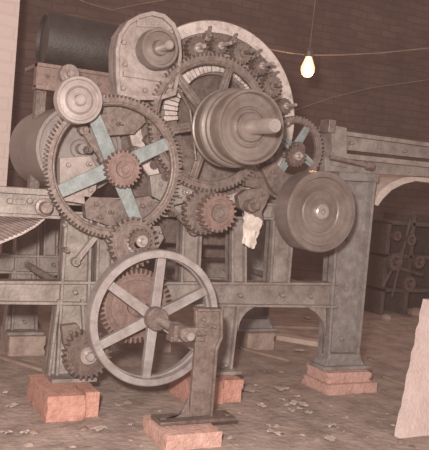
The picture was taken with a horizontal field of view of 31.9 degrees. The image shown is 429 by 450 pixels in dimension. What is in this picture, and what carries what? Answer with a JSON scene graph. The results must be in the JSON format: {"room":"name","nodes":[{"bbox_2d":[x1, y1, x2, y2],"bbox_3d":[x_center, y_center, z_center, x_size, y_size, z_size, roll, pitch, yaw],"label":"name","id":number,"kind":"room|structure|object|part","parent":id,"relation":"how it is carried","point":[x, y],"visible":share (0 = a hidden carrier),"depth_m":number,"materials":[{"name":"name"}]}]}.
{"room":"old factory floor","nodes":[
{"label":"old factory floor","id":0,"kind":"room"},
{"bbox_2d":[0,0,19,252],"bbox_3d":[-2.483,-1.359,5.080,2.200,4.200,0.300,3,3,-27],"label":"wall","id":1,"kind":"structure","parent":0,"point":[9,9],"depth_m":5.43,"materials":[{"name":"paint"}]},
{"bbox_2d":[0,0,428,280],"bbox_3d":[-0.693,-1.515,8.158,18.000,4.500,0.200,3,3,-27],"label":"wall","id":2,"kind":"structure","parent":0,"point":[400,111],"depth_m":9.09,"materials":[{"name":"brick"}]},
{"bbox_2d":[80,0,164,10],"bbox_3d":[-0.857,-2.393,7.864,1.539,0.364,0.012,3,3,-27],"label":"power cable","id":3,"kind":"object","parent":2,"relation":"attached to","point":[80,0],"visible":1,"depth_m":7.82,"materials":[{"name":"brown rubber"}]},
{"bbox_2d":[270,48,428,55],"bbox_3d":[2.803,-1.867,8.080,0.722,1.115,6.901,8,4,43],"label":"power cable","id":4,"kind":"object","parent":2,"relation":"attached to","point":[419,48],"visible":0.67,"depth_m":6.33,"materials":[{"name":"brown rubber"}]},
{"bbox_2d":[301,0,315,76],"bbox_3d":[0.827,-2.045,6.063,0.114,1.690,0.114,3,3,-27],"label":"hanging light bulb","id":5,"kind":"object","parent":4,"relation":"hanging from","point":[307,67],"visible":1,"depth_m":6.07,"materials":[{"name":"beige glass"}]},
{"bbox_3d":[0.760,-1.290,6.102,0.114,0.171,0.114,3,3,-27],"label":"glass bulb","id":6,"kind":"part","parent":5,"relation":"part of","materials":[{"name":"beige glass"}]},
{"bbox_2d":[305,48,313,57],"bbox_3d":[0.770,-1.403,6.096,0.072,0.073,0.072,3,3,-27],"label":"socket","id":7,"kind":"object","parent":5,"relation":"attached to","point":[309,53],"depth_m":6.07,"materials":[{"name":"metal"}]},
{"bbox_3d":[0.859,-2.157,6.068,0.057,1.462,0.007,3,3,-27],"label":"lamp cord","id":8,"kind":"part","parent":5,"relation":"part of","materials":[{"name":"black rubber"}]},
{"bbox_2d":[294,79,428,110],"bbox_3d":[1.923,-1.630,9.338,2.254,0.730,0.012,3,3,-27],"label":"power cable","id":9,"kind":"object","parent":2,"relation":"attached to","point":[426,79],"visible":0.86,"depth_m":9.26,"materials":[{"name":"brown rubber"}]},
{"bbox_2d":[0,304,428,449],"bbox_3d":[0.944,1.126,4.630,18.000,0.100,9.200,3,3,-27],"label":"floor","id":10,"kind":"structure","parent":0,"point":[382,344],"depth_m":4.31,"materials":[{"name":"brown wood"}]},
{"bbox_2d":[5,403,17,407],"bbox_3d":[-1.046,0.931,3.879,0.044,0.010,0.076,7,3,29],"label":"paper scrap","id":11,"kind":"object","parent":10,"relation":"on","point":[11,404],"visible":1,"depth_m":3.88,"materials":[{"name":"white paper"}]},
{"bbox_2d":[0,355,43,371],"bbox_3d":[-1.210,0.872,4.729,0.428,0.020,0.050,7,4,34],"label":"wooden plank","id":12,"kind":"object","parent":10,"relation":"on","point":[2,357],"visible":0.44,"depth_m":4.71,"materials":[{"name":"brown wood"}]},
{"bbox_2d":[0,329,45,355],"bbox_3d":[-1.305,0.789,5.095,0.240,0.130,0.300,3,3,-27],"label":"stone block","id":13,"kind":"object","parent":10,"relation":"on","point":[16,345],"visible":0.76,"depth_m":4.97,"materials":[{"name":"stone"}]},
{"bbox_2d":[22,441,34,446],"bbox_3d":[-0.831,0.980,3.366,0.050,0.014,0.057,7,4,39],"label":"stone","id":14,"kind":"object","parent":10,"relation":"on","point":[29,443],"visible":1,"depth_m":3.35,"materials":[{"name":"beige stone"}]},
{"bbox_2d":[29,429,39,433],"bbox_3d":[-0.848,0.970,3.532,0.057,0.014,0.050,8,4,42],"label":"stone","id":15,"kind":"object","parent":10,"relation":"on","point":[32,431],"visible":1,"depth_m":3.52,"materials":[{"name":"beige stone"}]},
{"bbox_2d":[26,374,85,422],"bbox_3d":[-0.828,0.893,3.906,0.202,0.130,0.420,3,3,-27],"label":"brick","id":16,"kind":"object","parent":10,"relation":"on","point":[56,402],"visible":0.88,"depth_m":3.75,"materials":[{"name":"red brick"}]},
{"bbox_2d":[78,427,89,430],"bbox_3d":[-0.631,0.984,3.629,0.057,0.014,0.030,4,3,-18],"label":"stone","id":17,"kind":"object","parent":10,"relation":"on","point":[81,428],"visible":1,"depth_m":3.62,"materials":[{"name":"stone"}]},
{"bbox_2d":[74,382,99,417],"bbox_3d":[-0.712,0.899,3.994,0.077,0.130,0.390,3,3,-27],"label":"brick","id":18,"kind":"object","parent":10,"relation":"on","point":[92,395],"visible":0.45,"depth_m":3.83,"materials":[{"name":"red brick"}]},
{"bbox_2d":[91,426,107,430],"bbox_3d":[-0.557,0.986,3.643,0.068,0.012,0.086,7,3,29],"label":"paper scrap","id":19,"kind":"object","parent":10,"relation":"on","point":[97,428],"visible":1,"depth_m":3.64,"materials":[{"name":"white paper"}]},
{"bbox_2d":[123,400,132,403],"bbox_3d":[-0.476,0.971,4.128,0.058,0.014,0.057,6,3,15],"label":"stone","id":20,"kind":"object","parent":10,"relation":"on","point":[125,401],"visible":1,"depth_m":4.12,"materials":[{"name":"brown stone"}]},
{"bbox_2d":[126,332,171,352],"bbox_3d":[-0.485,0.839,5.512,0.240,0.130,0.300,3,3,-27],"label":"stone block","id":21,"kind":"object","parent":10,"relation":"on","point":[162,344],"visible":0.41,"depth_m":5.40,"materials":[{"name":"stone"}]},
{"bbox_2d":[142,415,222,449],"bbox_3d":[-0.159,0.994,3.624,0.288,0.075,0.300,3,3,-27],"label":"brick","id":22,"kind":"object","parent":10,"relation":"on","point":[203,435],"visible":0.76,"depth_m":3.52,"materials":[{"name":"red brick"}]},
{"bbox_2d":[151,307,236,425],"bbox_3d":[-0.111,0.675,3.741,0.410,0.554,0.380,3,3,-27],"label":"stand","id":23,"kind":"object","parent":22,"relation":"on","point":[206,335],"visible":1,"depth_m":3.67,"materials":[{"name":"metal"}]},
{"bbox_3d":[-0.100,0.942,3.688,0.410,0.030,0.130,3,3,-27],"label":"foot plate","id":24,"kind":"part","parent":23,"relation":"part of","materials":[{"name":"metal"}]},
{"bbox_2d":[167,371,223,403],"bbox_3d":[-0.110,0.933,4.345,0.209,0.130,0.310,3,3,-28],"label":"brick","id":25,"kind":"object","parent":10,"relation":"on","point":[180,387],"visible":0.34,"depth_m":4.25,"materials":[{"name":"red brick"}]},
{"bbox_2d":[216,375,243,402],"bbox_3d":[0.042,0.941,4.439,0.126,0.130,0.300,3,3,-27],"label":"brick","id":26,"kind":"object","parent":10,"relation":"on","point":[232,384],"visible":0.37,"depth_m":4.31,"materials":[{"name":"red brick"}]},
{"bbox_2d":[242,386,260,392],"bbox_3d":[0.218,1.005,4.567,0.139,0.010,0.086,7,3,30],"label":"paper scrap","id":27,"kind":"object","parent":10,"relation":"on","point":[244,387],"visible":0.88,"depth_m":4.57,"materials":[{"name":"beige paper"}]},
{"bbox_2d":[235,331,274,349],"bbox_3d":[0.292,0.886,5.909,0.240,0.130,0.300,3,3,-27],"label":"stone block","id":28,"kind":"object","parent":10,"relation":"on","point":[264,340],"visible":0.67,"depth_m":5.78,"materials":[{"name":"beige stone"}]},
{"bbox_2d":[257,402,267,406],"bbox_3d":[0.271,1.025,4.271,0.050,0.010,0.079,3,3,-27],"label":"paper scrap","id":29,"kind":"object","parent":10,"relation":"on","point":[258,403],"visible":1,"depth_m":4.27,"materials":[{"name":"beige paper"}]},
{"bbox_2d":[235,345,290,361],"bbox_3d":[0.358,0.962,5.617,0.500,0.020,0.035,7,4,39],"label":"wooden plank","id":30,"kind":"object","parent":10,"relation":"on","point":[237,346],"visible":0.89,"depth_m":5.59,"materials":[{"name":"brown wood"}]},
{"bbox_2d":[267,428,283,435],"bbox_3d":[0.309,1.053,3.813,0.093,0.011,0.047,6,3,26],"label":"paper scrap","id":31,"kind":"object","parent":10,"relation":"on","point":[269,429],"visible":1,"depth_m":3.82,"materials":[{"name":"beige paper"}]},
{"bbox_2d":[274,386,288,390],"bbox_3d":[0.423,1.017,4.676,0.099,0.010,0.093,3,3,-27],"label":"paper scrap","id":32,"kind":"object","parent":10,"relation":"on","point":[276,387],"visible":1,"depth_m":4.67,"materials":[{"name":"beige paper"}]},
{"bbox_2d":[271,332,317,346],"bbox_3d":[0.673,0.948,6.210,0.518,0.040,0.120,6,3,22],"label":"wooden plank","id":33,"kind":"object","parent":10,"relation":"on","point":[278,336],"visible":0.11,"depth_m":6.17,"materials":[{"name":"brown wood"}]},
{"bbox_2d":[272,325,318,328],"bbox_3d":[0.711,0.929,6.835,0.588,0.020,0.050,4,3,-16],"label":"wooden plank","id":34,"kind":"object","parent":10,"relation":"on","point":[275,326],"visible":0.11,"depth_m":6.83,"materials":[{"name":"brown wood"}]},
{"bbox_2d":[298,401,308,405],"bbox_3d":[0.515,1.042,4.364,0.060,0.010,0.103,5,3,-9],"label":"paper scrap","id":35,"kind":"object","parent":10,"relation":"on","point":[300,402],"visible":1,"depth_m":4.35,"materials":[{"name":"beige paper"}]},
{"bbox_2d":[322,435,335,441],"bbox_3d":[0.585,1.078,3.794,0.066,0.010,0.103,6,3,25],"label":"paper scrap","id":36,"kind":"object","parent":10,"relation":"on","point":[332,438],"visible":1,"depth_m":3.80,"materials":[{"name":"white paper"}]},
{"bbox_2d":[323,422,336,426],"bbox_3d":[0.617,1.070,4.010,0.048,0.010,0.095,7,4,38],"label":"paper scrap","id":37,"kind":"object","parent":10,"relation":"on","point":[329,424],"visible":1,"depth_m":4.01,"materials":[{"name":"beige paper"}]},
{"bbox_2d":[302,374,376,394],"bbox_3d":[0.806,1.020,4.843,0.393,0.064,0.280,3,3,-28],"label":"brick","id":38,"kind":"object","parent":10,"relation":"on","point":[352,387],"visible":0.57,"depth_m":4.73,"materials":[{"name":"red brick"}]},
{"bbox_2d":[306,363,371,383],"bbox_3d":[0.800,0.953,4.850,0.343,0.065,0.250,3,3,-27],"label":"brick","id":39,"kind":"object","parent":38,"relation":"on","point":[355,375],"visible":0.71,"depth_m":4.75,"materials":[{"name":"red brick"}]},
{"bbox_2d":[0,11,428,386],"bbox_3d":[0.029,-0.162,4.652,3.174,2.039,2.020,3,3,-27],"label":"machine","id":40,"kind":"object","parent":39,"relation":"on","point":[152,152],"visible":0.96,"depth_m":4.14,"materials":[{"name":"metal"}]},
{"bbox_3d":[-1.032,-0.120,3.784,0.503,0.153,0.120,3,3,-27],"label":"feed rail","id":41,"kind":"part","parent":40,"relation":"part of","materials":[{"name":"metal"}]},
{"bbox_3d":[-0.860,-0.090,3.784,0.090,0.090,0.120,3,3,-27],"label":"rail knob","id":42,"kind":"part","parent":40,"relation":"part of","materials":[{"name":"metal"}]},
{"bbox_3d":[-0.710,-0.696,3.773,0.153,0.215,0.070,3,3,-27],"label":"tension arm","id":43,"kind":"part","parent":40,"relation":"part of","materials":[{"name":"metal"}]},
{"bbox_3d":[-0.745,0.233,5.312,2.262,1.049,0.220,3,3,-27],"label":"frame","id":44,"kind":"part","parent":40,"relation":"part of","materials":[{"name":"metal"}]},
{"bbox_3d":[-0.341,-1.060,3.946,0.148,0.056,0.039,3,3,-27],"label":"name plate","id":45,"kind":"part","parent":40,"relation":"part of","materials":[{"name":"metal"}]},
{"bbox_3d":[-0.229,0.332,4.288,2.262,1.049,0.220,3,3,-27],"label":"frame","id":46,"kind":"part","parent":40,"relation":"part of","materials":[{"name":"metal"}]},
{"bbox_3d":[-0.346,-0.020,4.814,0.800,0.200,0.820,3,3,-27],"label":"under casing","id":47,"kind":"part","parent":40,"relation":"part of","materials":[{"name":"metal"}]},
{"bbox_3d":[0.220,-0.105,4.284,0.208,0.220,0.096,3,3,-27],"label":"swing lever","id":48,"kind":"part","parent":40,"relation":"part of","materials":[{"name":"metal"}]},
{"bbox_2d":[242,211,262,248],"bbox_3d":[0.211,0.030,4.222,0.124,0.212,0.017,3,3,-27],"label":"rag","id":49,"kind":"object","parent":40,"relation":"hanging from","point":[252,224],"visible":1,"depth_m":4.22,"materials":[{"name":"white fabric"}]},
{"bbox_3d":[0.838,-0.381,4.589,0.327,0.065,0.052,3,3,-27],"label":"adjusting rod","id":50,"kind":"part","parent":40,"relation":"part of","materials":[{"name":"metal"}]},
{"bbox_3d":[1.131,-0.450,4.876,1.039,0.284,0.180,3,3,-27],"label":"delivery table rail","id":51,"kind":"part","parent":40,"relation":"part of","materials":[{"name":"metal"}]},
{"bbox_2d":[380,314,390,320],"bbox_3d":[1.775,0.953,7.761,0.112,0.061,0.119,6,3,10],"label":"heap","id":52,"kind":"object","parent":10,"relation":"on","point":[386,317],"visible":1,"depth_m":7.72,"materials":[{"name":"brown"}]},
{"bbox_2d":[383,375,404,385],"bbox_3d":[1.276,1.071,5.073,0.030,0.020,0.351,3,4,-33],"label":"wooden plank","id":53,"kind":"object","parent":10,"relation":"on","point":[389,378],"visible":0.56,"depth_m":5.13,"materials":[{"name":"brown wood"}]},
{"bbox_2d":[364,212,428,314],"bbox_3d":[2.262,0.436,8.470,1.228,1.100,0.630,3,3,-27],"label":"machine","id":54,"kind":"object","parent":10,"relation":"on","point":[398,263],"visible":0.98,"depth_m":8.21,"materials":[{"name":"metal"}]},
{"bbox_2d":[394,299,428,438],"bbox_3d":[1.131,0.862,4.103,0.584,0.871,0.340,3,3,-27],"label":"leaning board","id":55,"kind":"object","parent":10,"relation":"on","point":[413,415],"visible":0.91,"depth_m":4.06,"materials":[{"name":"paint"}]},
{"bbox_2d":[407,307,419,317],"bbox_3d":[2.192,0.949,8.143,0.184,0.102,0.188,3,3,-27],"label":"heap","id":56,"kind":"object","parent":10,"relation":"on","point":[414,312],"visible":0.8,"depth_m":8.08,"materials":[{"name":"brown soil"}]}
]}

